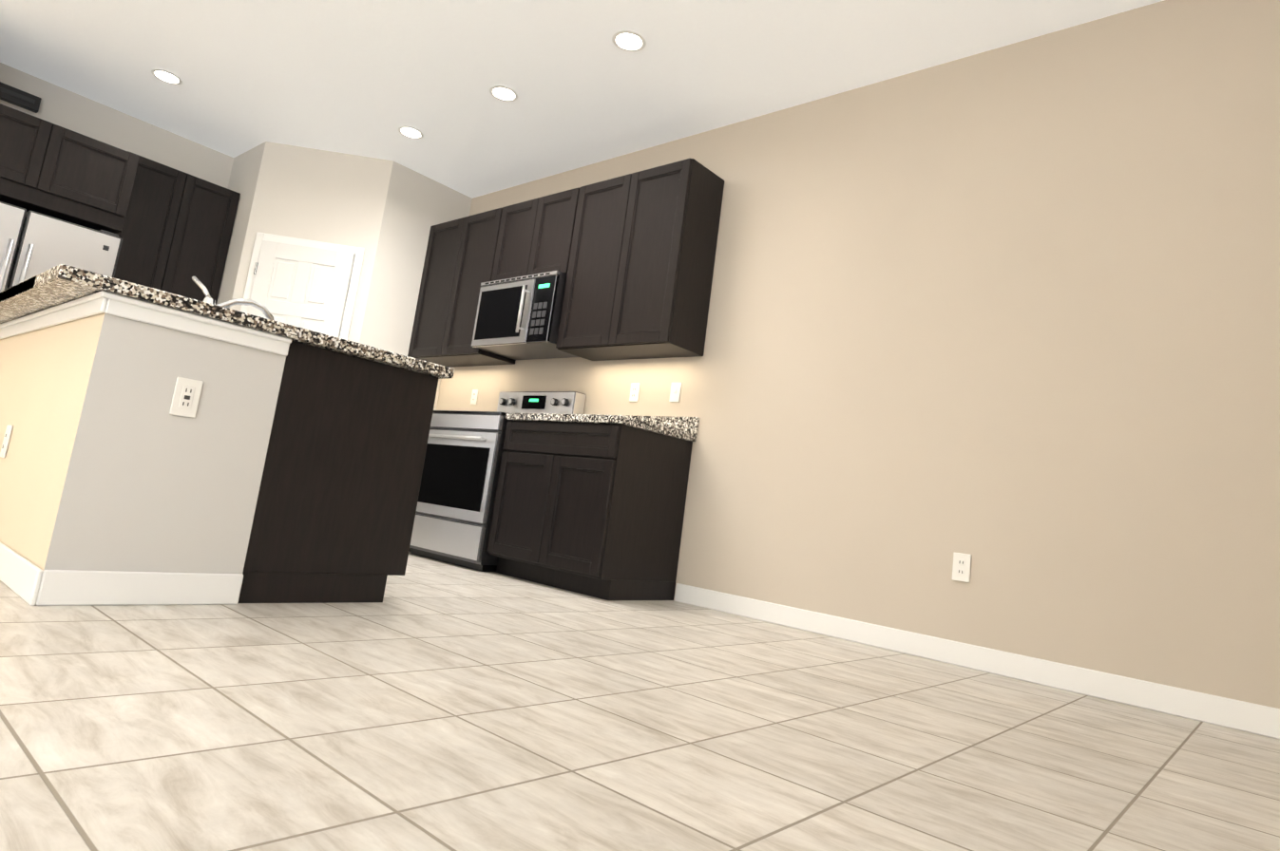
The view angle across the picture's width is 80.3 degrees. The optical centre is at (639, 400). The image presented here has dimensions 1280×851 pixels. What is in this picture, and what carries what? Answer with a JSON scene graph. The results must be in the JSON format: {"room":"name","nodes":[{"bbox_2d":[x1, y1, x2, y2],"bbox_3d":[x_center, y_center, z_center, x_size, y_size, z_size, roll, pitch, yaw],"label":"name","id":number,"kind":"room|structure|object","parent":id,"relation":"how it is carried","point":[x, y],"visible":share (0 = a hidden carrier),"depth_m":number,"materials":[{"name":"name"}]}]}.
{"room":"kitchen","nodes":[
{"label":"kitchen","id":0,"kind":"room"},
{"bbox_2d":[0,62,233,188],"bbox_3d":[-3.598,-0.590,5.822,0.200,2.800,3.100,0,-11,41],"label":"wall","id":1,"kind":"structure","parent":0,"point":[72,111],"depth_m":5.48,"materials":[{"name":"paint"}]},
{"bbox_2d":[0,81,41,113],"bbox_3d":[-4.126,-2.007,5.027,0.048,0.100,0.240,0,-11,41],"label":"cable box","id":2,"kind":"object","parent":1,"relation":"attached to","point":[17,97],"visible":0.98,"depth_m":5.02,"materials":[{"name":"black plastic"}]},
{"bbox_2d":[0,103,139,233],"bbox_3d":[-3.868,-1.433,4.813,0.723,0.520,0.938,0,-11,41],"label":"upper cabinet","id":3,"kind":"object","parent":1,"relation":"attached to","point":[51,169],"visible":0.98,"depth_m":4.66,"materials":[{"name":"brown wood"}]},
{"bbox_2d":[114,151,240,305],"bbox_3d":[-3.481,-1.128,5.549,0.330,1.070,0.751,0,-11,41],"label":"upper cabinet","id":4,"kind":"object","parent":1,"relation":"attached to","point":[175,234],"visible":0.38,"depth_m":5.46,"materials":[{"name":"brown wood"}]},
{"bbox_2d":[216,141,472,410],"bbox_3d":[-2.495,-0.424,5.961,1.270,2.800,1.400,0,-11,41],"label":"wall","id":5,"kind":"structure","parent":0,"point":[386,214],"depth_m":5.66,"materials":[{"name":"paint"}]},
{"bbox_2d":[247,240,355,338],"bbox_3d":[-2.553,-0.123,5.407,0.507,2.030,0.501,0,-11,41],"label":"pantry door","id":6,"kind":"structure","parent":5,"relation":"in","point":[304,287],"depth_m":5.50,"materials":[{"name":"white wood"}]},
{"bbox_2d":[240,232,364,340],"bbox_3d":[-2.553,-0.147,5.431,0.784,2.092,0.018,8,-8,-3],"label":"door frame","id":7,"kind":"structure","parent":5,"relation":"attached to","point":[358,252],"depth_m":5.55,"materials":[{"name":"white wood"}]},
{"bbox_2d":[0,0,1164,198],"bbox_3d":[-3.384,-2.389,3.247,11.400,0.060,7.900,0,-11,41],"label":"ceiling","id":8,"kind":"structure","parent":0,"point":[365,78],"depth_m":4.31,"materials":[{"name":"white paint"}]},
{"bbox_2d":[151,68,182,84],"bbox_3d":[-3.034,-2.074,4.868,0.176,0.010,0.176,0,-11,41],"label":"recessed light","id":9,"kind":"object","parent":8,"relation":"in","point":[166,76],"visible":1,"depth_m":4.86,"materials":[{"name":"white"}]},
{"bbox_2d":[397,125,423,139],"bbox_3d":[-1.569,-1.833,5.197,0.176,0.010,0.176,0,-11,41],"label":"recessed light","id":10,"kind":"object","parent":8,"relation":"in","point":[410,132],"visible":1,"depth_m":5.19,"materials":[{"name":"white"}]},
{"bbox_2d":[489,85,518,101],"bbox_3d":[-0.812,-1.830,4.528,0.176,0.010,0.176,0,-11,41],"label":"recessed light","id":11,"kind":"object","parent":8,"relation":"in","point":[503,93],"visible":1,"depth_m":4.52,"materials":[{"name":"white"}]},
{"bbox_2d":[611,30,646,52],"bbox_3d":[-0.056,-1.826,3.859,0.176,0.010,0.176,0,-11,41],"label":"recessed light","id":12,"kind":"object","parent":8,"relation":"in","point":[629,41],"visible":1,"depth_m":3.85,"materials":[{"name":"white"}]},
{"bbox_2d":[0,551,1279,850],"bbox_3d":[-3.755,0.418,2.843,11.400,0.060,7.900,0,-11,41],"label":"floor","id":13,"kind":"structure","parent":0,"point":[429,705],"depth_m":1.55,"materials":[{"name":"tile"}]},
{"bbox_2d":[0,201,123,292],"bbox_3d":[-3.964,-0.277,4.597,0.857,1.745,0.926,0,-11,41],"label":"fridge","id":14,"kind":"object","parent":13,"relation":"on","point":[32,243],"visible":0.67,"depth_m":4.52,"materials":[{"name":"grey metal"}]},
{"bbox_2d":[0,312,286,605],"bbox_3d":[-2.195,0.171,2.998,2.110,0.873,0.520,0,-11,41],"label":"wall","id":15,"kind":"structure","parent":13,"relation":"on","point":[108,463],"depth_m":2.29,"materials":[{"name":"paint"}]},
{"bbox_2d":[0,424,13,458],"bbox_3d":[-2.247,0.146,2.689,0.072,0.116,0.008,0,-11,41],"label":"outlet","id":16,"kind":"object","parent":15,"relation":"attached to","point":[6,441],"depth_m":2.67,"materials":[{"name":"white plastic"}]},
{"bbox_2d":[0,542,43,606],"bbox_3d":[-2.414,0.501,2.740,2.126,0.095,0.014,0,-11,41],"label":"baseboard","id":17,"kind":"structure","parent":15,"relation":"attached to","point":[21,576],"depth_m":2.15,"materials":[{"name":"white wood"}]},
{"bbox_2d":[36,570,243,606],"bbox_3d":[-1.449,0.556,2.237,0.014,0.095,0.522,0,-11,41],"label":"baseboard","id":18,"kind":"structure","parent":15,"relation":"attached to","point":[68,588],"depth_m":2.21,"materials":[{"name":"white wood"}]},
{"bbox_2d":[0,290,291,356],"bbox_3d":[-2.149,-0.232,3.045,2.160,0.058,0.546,0,-11,41],"label":"trim","id":19,"kind":"structure","parent":15,"relation":"attached to","point":[114,304],"depth_m":2.35,"materials":[{"name":"white wood"}]},
{"bbox_2d":[169,376,203,418],"bbox_3d":[-1.382,-0.007,2.313,0.010,0.116,0.072,0,-11,41],"label":"outlet","id":20,"kind":"object","parent":15,"relation":"attached to","point":[186,395],"visible":1,"depth_m":2.31,"materials":[{"name":"white plastic"}]},
{"bbox_2d":[238,341,439,603],"bbox_3d":[-1.439,0.283,3.082,1.068,0.872,0.625,0,-11,41],"label":"base cabinet","id":21,"kind":"object","parent":13,"relation":"on","point":[336,505],"visible":0.52,"depth_m":2.68,"materials":[{"name":"brown wood"}]},
{"bbox_2d":[0,264,454,379],"bbox_3d":[-1.978,-0.151,3.234,2.180,0.206,1.285,0,-11,41],"label":"countertop","id":22,"kind":"structure","parent":21,"relation":"on","point":[60,284],"depth_m":2.40,"materials":[{"name":"stone"}]},
{"bbox_2d":[191,276,273,320],"bbox_3d":[-1.607,-0.349,3.018,0.240,0.222,0.309,0,-11,41],"label":"faucet","id":23,"kind":"object","parent":22,"relation":"on","point":[208,298],"visible":0.6,"depth_m":3.00,"materials":[{"name":"silver metal"}]},
{"bbox_2d":[409,391,585,572],"bbox_3d":[-0.944,0.457,4.814,0.774,1.150,0.721,0,-11,41],"label":"range","id":24,"kind":"object","parent":13,"relation":"on","point":[457,493],"visible":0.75,"depth_m":4.54,"materials":[{"name":"silver metal"}]},
{"bbox_2d":[486,420,692,600],"bbox_3d":[-0.295,0.605,4.277,0.896,0.875,0.620,0,-11,41],"label":"base cabinet","id":25,"kind":"object","parent":13,"relation":"on","point":[593,509],"visible":1,"depth_m":4.00,"materials":[{"name":"brown wood"}]},
{"bbox_2d":[504,412,699,441],"bbox_3d":[-0.225,0.105,4.335,0.921,0.140,0.635,0,-11,41],"label":"countertop","id":26,"kind":"structure","parent":25,"relation":"on","point":[683,428],"depth_m":4.16,"materials":[{"name":"stone"}]},
{"bbox_2d":[436,0,1279,708],"bbox_3d":[0.230,-0.260,4.598,7.560,2.800,0.200,0,-11,41],"label":"wall","id":27,"kind":"structure","parent":0,"point":[1006,317],"depth_m":3.26,"materials":[{"name":"paint"}]},
{"bbox_2d":[407,208,515,367],"bbox_3d":[-1.271,-0.814,5.705,0.896,1.070,0.330,0,-11,41],"label":"upper cabinet","id":28,"kind":"object","parent":27,"relation":"attached to","point":[459,263],"visible":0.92,"depth_m":5.57,"materials":[{"name":"brown wood"}]},
{"bbox_2d":[470,389,478,404],"bbox_3d":[-1.244,-0.022,5.694,0.072,0.116,0.008,0,-11,41],"label":"outlet","id":29,"kind":"object","parent":27,"relation":"attached to","point":[474,395],"visible":1,"depth_m":5.69,"materials":[{"name":"white plastic"}]},
{"bbox_2d":[491,187,579,281],"bbox_3d":[-0.610,-1.051,5.184,0.776,0.580,0.330,0,-11,41],"label":"upper cabinet","id":30,"kind":"object","parent":27,"relation":"attached to","point":[535,236],"visible":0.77,"depth_m":5.04,"materials":[{"name":"brown wood"}]},
{"bbox_2d":[471,270,578,360],"bbox_3d":[-0.721,-0.551,5.061,0.774,0.455,0.455,0,-11,41],"label":"microwave","id":31,"kind":"object","parent":30,"relation":"attached to","point":[518,318],"visible":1,"depth_m":4.91,"materials":[{"name":"silver metal"}]},
{"bbox_2d":[629,382,640,401],"bbox_3d":[-0.034,-0.046,4.632,0.072,0.116,0.008,0,-11,41],"label":"outlet","id":32,"kind":"object","parent":27,"relation":"attached to","point":[634,392],"visible":1,"depth_m":4.63,"materials":[{"name":"white plastic"}]},
{"bbox_2d":[555,157,724,361],"bbox_3d":[-0.012,-0.807,4.592,0.898,1.070,0.330,0,-11,41],"label":"upper cabinet","id":33,"kind":"object","parent":27,"relation":"attached to","point":[640,268],"visible":1,"depth_m":4.39,"materials":[{"name":"brown wood"}]},
{"bbox_2d":[668,382,681,401],"bbox_3d":[0.204,-0.045,4.419,0.072,0.116,0.012,0,-11,41],"label":"light switch","id":34,"kind":"object","parent":27,"relation":"attached to","point":[675,393],"visible":1,"depth_m":4.41,"materials":[{"name":"white plastic"}]},
{"bbox_2d":[952,553,971,582],"bbox_3d":[1.358,0.707,3.206,0.072,0.116,0.008,0,-11,41],"label":"outlet","id":35,"kind":"object","parent":27,"relation":"attached to","point":[961,568],"visible":1,"depth_m":3.20,"materials":[{"name":"white plastic"}]},
{"bbox_2d":[674,583,1279,740],"bbox_3d":[1.425,1.053,3.053,3.282,0.095,0.014,0,-11,41],"label":"baseboard","id":36,"kind":"structure","parent":27,"relation":"attached to","point":[1234,715],"depth_m":3.00,"materials":[{"name":"white wood"}]}
]}

